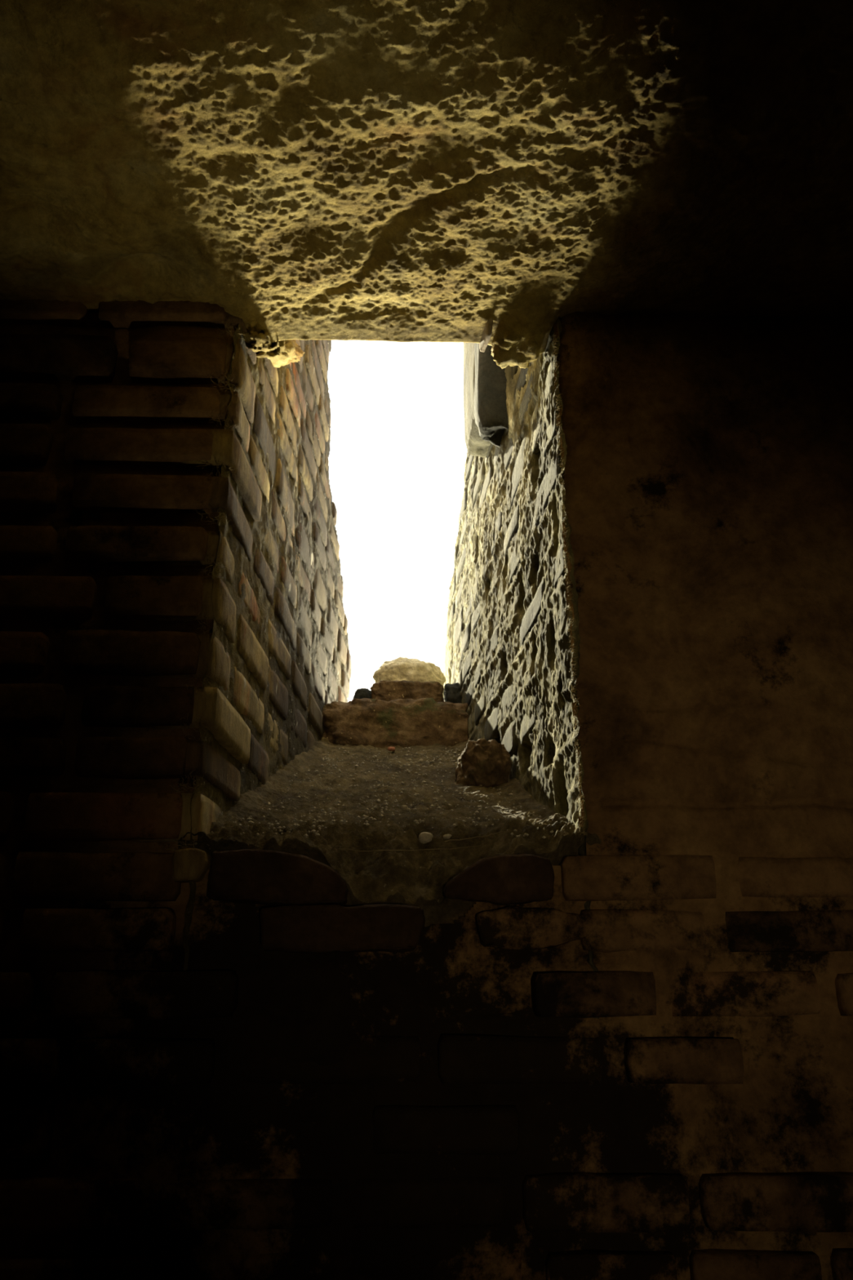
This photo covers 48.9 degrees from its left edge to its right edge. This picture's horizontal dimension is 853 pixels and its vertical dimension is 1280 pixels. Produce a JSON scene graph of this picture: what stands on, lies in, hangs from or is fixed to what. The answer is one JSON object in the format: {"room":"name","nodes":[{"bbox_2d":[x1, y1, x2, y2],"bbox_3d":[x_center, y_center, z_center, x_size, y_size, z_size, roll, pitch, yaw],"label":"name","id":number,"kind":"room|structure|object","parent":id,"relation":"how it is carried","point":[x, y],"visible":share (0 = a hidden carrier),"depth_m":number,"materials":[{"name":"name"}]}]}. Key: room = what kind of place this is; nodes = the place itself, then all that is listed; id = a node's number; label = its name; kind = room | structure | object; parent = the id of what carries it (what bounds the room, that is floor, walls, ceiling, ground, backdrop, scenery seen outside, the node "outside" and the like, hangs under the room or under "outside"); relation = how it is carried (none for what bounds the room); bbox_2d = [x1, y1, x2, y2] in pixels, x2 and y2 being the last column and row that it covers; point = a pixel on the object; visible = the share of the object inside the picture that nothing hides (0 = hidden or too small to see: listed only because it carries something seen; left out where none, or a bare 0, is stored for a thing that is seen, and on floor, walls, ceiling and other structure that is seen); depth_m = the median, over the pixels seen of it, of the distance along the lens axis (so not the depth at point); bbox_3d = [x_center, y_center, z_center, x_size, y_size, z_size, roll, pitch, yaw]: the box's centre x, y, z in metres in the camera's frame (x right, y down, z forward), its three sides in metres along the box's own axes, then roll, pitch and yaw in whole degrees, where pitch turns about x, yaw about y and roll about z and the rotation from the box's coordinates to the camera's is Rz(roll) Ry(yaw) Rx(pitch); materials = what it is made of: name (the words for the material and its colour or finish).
{"room":"stone dungeon","nodes":[
{"label":"stone dungeon","id":0,"kind":"room"},
{"bbox_2d":[131,311,351,971],"bbox_3d":[-1.013,-0.122,2.650,1.524,2.650,1.966,1,-20,-2],"label":"wall","id":1,"kind":"structure","parent":0,"point":[279,654],"depth_m":2.00,"materials":[{"name":"stone"}]},
{"bbox_2d":[0,298,852,1279],"bbox_3d":[-0.047,0.532,1.453,4.400,3.000,0.138,1,-20,-2],"label":"wall","id":2,"kind":"structure","parent":0,"point":[453,1106],"depth_m":1.44,"materials":[{"name":"brown paint"}]},
{"bbox_2d":[164,323,245,853],"bbox_3d":[-0.378,-0.133,1.639,0.076,1.032,0.061,-1,-20,3],"label":"mortar","id":3,"kind":"object","parent":2,"relation":"attached to","point":[186,846],"visible":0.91,"depth_m":1.63,"materials":[{"name":"beige concrete"}]},
{"bbox_2d":[171,737,601,953],"bbox_3d":[-0.086,0.489,2.462,0.671,0.695,2.036,1,-20,-2],"label":"window sill","id":4,"kind":"structure","parent":2,"relation":"in","point":[324,897],"depth_m":1.49,"materials":[{"name":"soil"}]},
{"bbox_2d":[387,746,395,751],"bbox_3d":[-0.100,0.311,2.674,0.022,0.011,0.021,1,-20,-2],"label":"chip","id":5,"kind":"object","parent":4,"relation":"on","point":[389,748],"visible":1,"depth_m":2.67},
{"bbox_2d":[230,746,553,838],"bbox_3d":[-0.078,0.315,2.119,0.591,0.430,1.165,1,-20,-2],"label":"grit","id":6,"kind":"object","parent":4,"relation":"on","point":[480,806],"visible":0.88,"depth_m":1.84,"materials":[{"name":"grey gravel"}]},
{"bbox_2d":[322,697,469,747],"bbox_3d":[-0.081,0.305,2.933,0.551,0.214,0.278,1,-20,-3],"label":"ledge stone","id":7,"kind":"object","parent":4,"relation":"on","point":[424,722],"visible":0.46,"depth_m":2.82,"materials":[{"name":"brown stone"}]},
{"bbox_2d":[352,688,372,699],"bbox_3d":[-0.207,0.213,3.069,0.074,0.094,0.128,2,-20,-6],"label":"stone block","id":8,"kind":"object","parent":7,"relation":"on","point":[361,693],"visible":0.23,"depth_m":3.02,"materials":[{"name":"stone"}]},
{"bbox_2d":[369,680,444,702],"bbox_3d":[-0.061,0.196,3.049,0.242,0.103,0.164,0,-20,0],"label":"stone block","id":9,"kind":"object","parent":7,"relation":"on","point":[386,691],"visible":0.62,"depth_m":2.98,"materials":[{"name":"brown stone"}]},
{"bbox_2d":[373,657,445,697],"bbox_3d":[-0.059,0.150,3.203,0.253,0.184,0.190,5,-21,-12],"label":"boulder","id":10,"kind":"object","parent":9,"relation":"on","point":[400,668],"visible":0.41,"depth_m":3.14,"materials":[{"name":"beige stone"}]},
{"bbox_2d":[443,682,462,703],"bbox_3d":[0.089,0.204,3.070,0.069,0.119,0.129,0,-20,0],"label":"stone block","id":11,"kind":"object","parent":7,"relation":"on","point":[451,692],"visible":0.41,"depth_m":3.02,"materials":[{"name":"stone"}]},
{"bbox_2d":[400,804,408,810],"bbox_3d":[-0.042,0.317,1.768,0.014,0.010,0.013,1,-20,-2],"label":"pebble","id":12,"kind":"object","parent":4,"relation":"on","point":[404,807],"visible":1,"depth_m":1.76,"materials":[{"name":"beige stone"}]},
{"bbox_2d":[339,844,480,851],"bbox_3d":[-0.025,0.324,1.457,0.220,0.011,0.001,1,-20,-4],"label":"dry stalk","id":13,"kind":"object","parent":4,"relation":"on","point":[480,845],"visible":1,"depth_m":1.45,"materials":[{"name":"beige plant"}]},
{"bbox_2d":[417,831,433,843],"bbox_3d":[-0.001,0.334,1.582,0.026,0.020,0.023,1,-20,-2],"label":"pebble","id":14,"kind":"object","parent":4,"relation":"on","point":[424,837],"visible":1,"depth_m":1.57,"materials":[{"name":"beige stone"}]},
{"bbox_2d":[443,834,451,839],"bbox_3d":[0.036,0.335,1.583,0.018,0.014,0.016,1,-20,-2],"label":"pebble","id":15,"kind":"object","parent":4,"relation":"on","point":[446,837],"visible":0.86,"depth_m":1.58,"materials":[{"name":"beige stone"}]},
{"bbox_2d":[444,829,510,842],"bbox_3d":[0.083,0.315,1.512,0.121,0.028,0.002,9,-22,-24],"label":"dry stalk","id":16,"kind":"object","parent":4,"relation":"on","point":[508,829],"visible":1,"depth_m":1.50,"materials":[{"name":"beige plant"}]},
{"bbox_2d":[454,738,511,787],"bbox_3d":[0.127,0.296,2.134,0.109,0.131,0.151,7,-21,-18],"label":"rock","id":17,"kind":"object","parent":4,"relation":"on","point":[482,762],"visible":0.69,"depth_m":2.08,"materials":[{"name":"stone"}]},
{"bbox_2d":[0,0,852,457],"bbox_3d":[0.015,-2.909,0.543,4.800,3.528,5.820,1,-20,-2],"label":"ceiling","id":18,"kind":"structure","parent":0,"point":[481,175],"depth_m":1.44,"materials":[{"name":"stone"}]},
{"bbox_2d":[443,315,599,1018],"bbox_3d":[0.849,-0.101,2.707,1.550,2.650,1.960,1,-20,-2],"label":"wall","id":19,"kind":"structure","parent":0,"point":[507,651],"depth_m":2.06,"materials":[{"name":"stone"}]},
{"bbox_2d":[551,333,588,840],"bbox_3d":[0.249,-0.139,1.658,0.021,0.973,0.026,2,-20,-5],"label":"plaster edge","id":20,"kind":"object","parent":19,"relation":"attached to","point":[558,406],"visible":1,"depth_m":1.64,"materials":[{"name":"beige paint"}]}
]}

